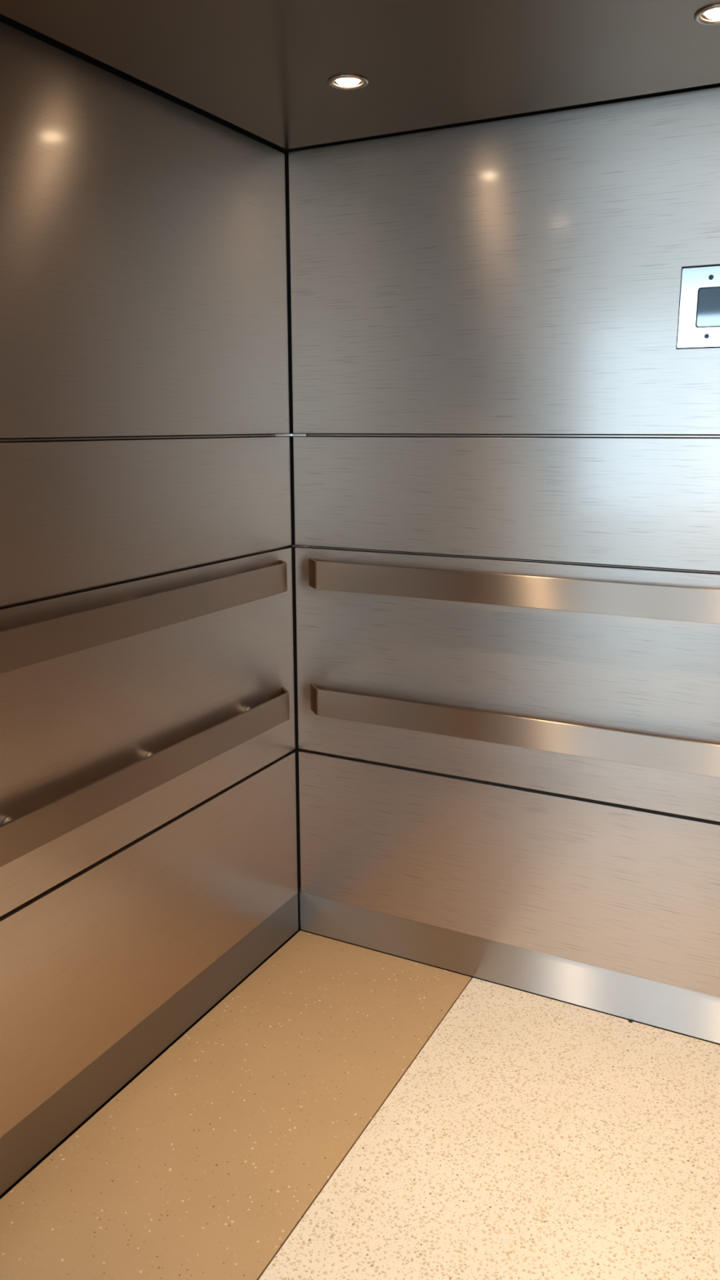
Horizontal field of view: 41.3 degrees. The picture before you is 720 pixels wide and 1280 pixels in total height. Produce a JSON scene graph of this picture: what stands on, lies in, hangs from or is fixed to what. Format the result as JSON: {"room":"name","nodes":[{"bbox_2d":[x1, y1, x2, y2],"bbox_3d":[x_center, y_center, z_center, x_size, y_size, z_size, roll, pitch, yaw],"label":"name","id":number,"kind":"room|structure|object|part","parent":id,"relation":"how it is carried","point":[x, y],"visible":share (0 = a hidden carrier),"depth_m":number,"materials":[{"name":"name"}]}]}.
{"room":"elevator interior","nodes":[
{"label":"elevator interior","id":0,"kind":"room"},
{"bbox_2d":[0,13,295,1195],"bbox_3d":[-0.549,-0.068,2.046,0.030,2.295,1.550,6,14,27],"label":"wall","id":1,"kind":"structure","parent":0,"point":[3,19],"depth_m":1.98,"materials":[{"name":"metal"}]},
{"bbox_2d":[0,434,274,441],"bbox_3d":[-0.558,-0.401,1.904,0.014,0.004,1.422,6,14,27],"label":"strip","id":2,"kind":"object","parent":1,"relation":"attached to","point":[214,436],"visible":1,"depth_m":2.02,"materials":[{"name":"metal"}]},
{"bbox_2d":[0,546,287,607],"bbox_3d":[-0.544,-0.114,1.999,0.010,0.002,1.486,6,14,27],"label":"strip","id":3,"kind":"object","parent":1,"relation":"attached to","point":[284,546],"visible":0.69,"depth_m":2.08,"materials":[{"name":"metal"}]},
{"bbox_2d":[0,21,289,438],"bbox_3d":[-0.540,-0.749,1.855,0.020,0.693,1.490,6,14,27],"label":"wall panel","id":4,"kind":"object","parent":1,"relation":"attached to","point":[144,278],"visible":1,"depth_m":1.96,"materials":[{"name":"metal"}]},
{"bbox_2d":[0,436,291,606],"bbox_3d":[-0.539,-0.261,1.966,0.020,0.293,1.490,6,14,27],"label":"wall panel","id":5,"kind":"object","parent":1,"relation":"attached to","point":[75,515],"visible":0.92,"depth_m":2.04,"materials":[{"name":"metal"}]},
{"bbox_2d":[273,433,307,436],"bbox_3d":[-0.185,-0.546,2.546,0.058,0.008,0.086,6,14,27],"label":"clip","id":6,"kind":"object","parent":5,"relation":"attached to","point":[282,434],"visible":1,"depth_m":2.56,"materials":[{"name":"silver metal"}]},
{"bbox_3d":[-0.208,-0.547,2.549,0.013,0.006,0.072,6,14,27],"label":"arm","id":7,"kind":"part","parent":6,"relation":"part of"},
{"bbox_3d":[-0.163,-0.553,2.575,0.048,0.006,0.013,6,14,27],"label":"arm","id":8,"kind":"part","parent":6,"relation":"part of"},
{"bbox_2d":[0,546,295,916],"bbox_3d":[-0.538,0.175,2.064,0.020,0.586,1.490,6,14,27],"label":"wall panel","id":9,"kind":"object","parent":1,"relation":"attached to","point":[69,722],"visible":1,"depth_m":2.11,"materials":[{"name":"metal"}]},
{"bbox_2d":[0,560,287,674],"bbox_3d":[-0.518,-0.040,1.983,0.044,0.076,1.418,6,14,27],"label":"handrail","id":10,"kind":"object","parent":9,"relation":"attached to","point":[29,644],"visible":1,"depth_m":2.00,"materials":[{"name":"metal"}]},
{"bbox_2d":[0,687,289,866],"bbox_3d":[-0.518,0.309,2.062,0.044,0.076,1.418,6,14,27],"label":"handrail","id":11,"kind":"object","parent":9,"relation":"attached to","point":[23,834],"visible":1,"depth_m":2.06,"materials":[{"name":"metal"}]},
{"bbox_2d":[0,893,297,1195],"bbox_3d":[-0.538,0.959,2.242,0.017,0.138,1.497,6,14,27],"label":"baseboard","id":12,"kind":"structure","parent":1,"relation":"attached to","point":[33,1137],"depth_m":2.24,"materials":[{"name":"metal"}]},
{"bbox_2d":[0,751,297,1137],"bbox_3d":[-0.537,0.687,2.179,0.020,0.446,1.490,6,14,27],"label":"wall panel","id":13,"kind":"object","parent":1,"relation":"attached to","point":[86,959],"visible":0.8,"depth_m":2.19,"materials":[{"name":"metal"}]},
{"bbox_2d":[0,930,719,1279],"bbox_3d":[0.428,1.167,1.756,2.211,0.050,1.580,6,14,27],"label":"floor","id":14,"kind":"structure","parent":0,"point":[344,1111],"depth_m":2.04,"materials":[{"name":"beige stone"}]},
{"bbox_2d":[0,0,719,149],"bbox_3d":[0.420,-0.978,1.264,2.098,0.022,1.440,6,14,27],"label":"ceiling","id":15,"kind":"structure","parent":0,"point":[264,68],"depth_m":1.75,"materials":[{"name":"metal"}]},
{"bbox_2d":[327,74,368,90],"bbox_3d":[-0.024,-1.121,1.894,0.081,0.035,0.081,6,14,27],"label":"recessed light","id":16,"kind":"object","parent":15,"relation":"in","point":[345,82],"visible":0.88,"depth_m":1.89,"materials":[{"name":"metal"}]},
{"bbox_2d":[693,3,719,25],"bbox_3d":[0.597,-1.052,1.581,0.081,0.035,0.081,6,14,27],"label":"recessed light","id":17,"kind":"object","parent":15,"relation":"in","point":[710,15],"visible":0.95,"depth_m":1.59,"materials":[{"name":"metal"}]},
{"bbox_2d":[284,83,719,1044],"bbox_3d":[0.796,-0.105,2.203,2.211,2.295,0.030,6,14,27],"label":"trim","id":18,"kind":"structure","parent":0,"point":[297,749],"depth_m":2.49,"materials":[{"name":"black metal"}]},
{"bbox_2d":[288,86,719,434],"bbox_3d":[0.784,-0.792,2.025,2.162,0.698,0.020,6,14,27],"label":"wall panel","id":19,"kind":"object","parent":18,"relation":"attached to","point":[522,275],"visible":1,"depth_m":2.23,"materials":[{"name":"metal"}]},
{"bbox_2d":[675,263,719,349],"bbox_3d":[0.777,-0.711,2.033,0.191,0.171,0.004,6,14,27],"label":"display","id":20,"kind":"object","parent":19,"relation":"attached to","point":[699,311],"visible":1,"depth_m":2.06,"materials":[{"name":"metal"}]},
{"bbox_2d":[293,436,719,571],"bbox_3d":[0.785,-0.301,2.135,2.162,0.293,0.020,6,14,27],"label":"wall panel","id":21,"kind":"object","parent":18,"relation":"attached to","point":[621,501],"visible":1,"depth_m":2.33,"materials":[{"name":"metal"}]},
{"bbox_2d":[294,546,719,822],"bbox_3d":[0.786,0.134,2.233,2.162,0.586,0.020,6,14,27],"label":"wall panel","id":22,"kind":"object","parent":18,"relation":"attached to","point":[660,677],"visible":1,"depth_m":2.42,"materials":[{"name":"metal"}]},
{"bbox_2d":[288,544,311,547],"bbox_3d":[-0.165,-0.260,2.640,0.062,0.007,0.018,6,14,27],"label":"clip","id":23,"kind":"object","parent":22,"relation":"attached to","point":[291,545],"visible":1,"depth_m":2.64,"materials":[{"name":"metal"}]},
{"bbox_2d":[308,558,719,624],"bbox_3d":[0.769,-0.081,2.156,2.072,0.076,0.044,6,14,27],"label":"handrail","id":24,"kind":"object","parent":22,"relation":"attached to","point":[625,599],"visible":1,"depth_m":2.32,"materials":[{"name":"metal"}]},
{"bbox_2d":[310,683,719,777],"bbox_3d":[0.769,0.268,2.235,2.072,0.076,0.044,6,14,27],"label":"handrail","id":25,"kind":"object","parent":22,"relation":"attached to","point":[629,748],"visible":1,"depth_m":2.39,"materials":[{"name":"metal"}]},
{"bbox_2d":[298,886,719,1044],"bbox_3d":[0.785,0.919,2.413,2.174,0.138,0.017,6,14,27],"label":"baseboard","id":26,"kind":"structure","parent":18,"relation":"attached to","point":[679,1010],"depth_m":2.58,"materials":[{"name":"metal"}]},
{"bbox_2d":[298,749,719,997],"bbox_3d":[0.787,0.646,2.349,2.162,0.446,0.020,6,14,27],"label":"wall panel","id":27,"kind":"object","parent":18,"relation":"attached to","point":[633,891],"visible":1,"depth_m":2.52,"materials":[{"name":"metal"}]},
{"bbox_2d":[307,434,719,437],"bbox_3d":[0.805,-0.447,2.095,2.120,0.004,0.014,6,14,27],"label":"strip","id":28,"kind":"object","parent":18,"relation":"attached to","point":[662,436],"visible":1,"depth_m":2.29,"materials":[{"name":"metal"}]},
{"bbox_2d":[311,546,719,573],"bbox_3d":[0.808,-0.153,2.160,2.115,0.003,0.014,6,14,27],"label":"strip","id":29,"kind":"object","parent":18,"relation":"attached to","point":[503,558],"visible":1,"depth_m":2.36,"materials":[{"name":"metal"}]}
]}

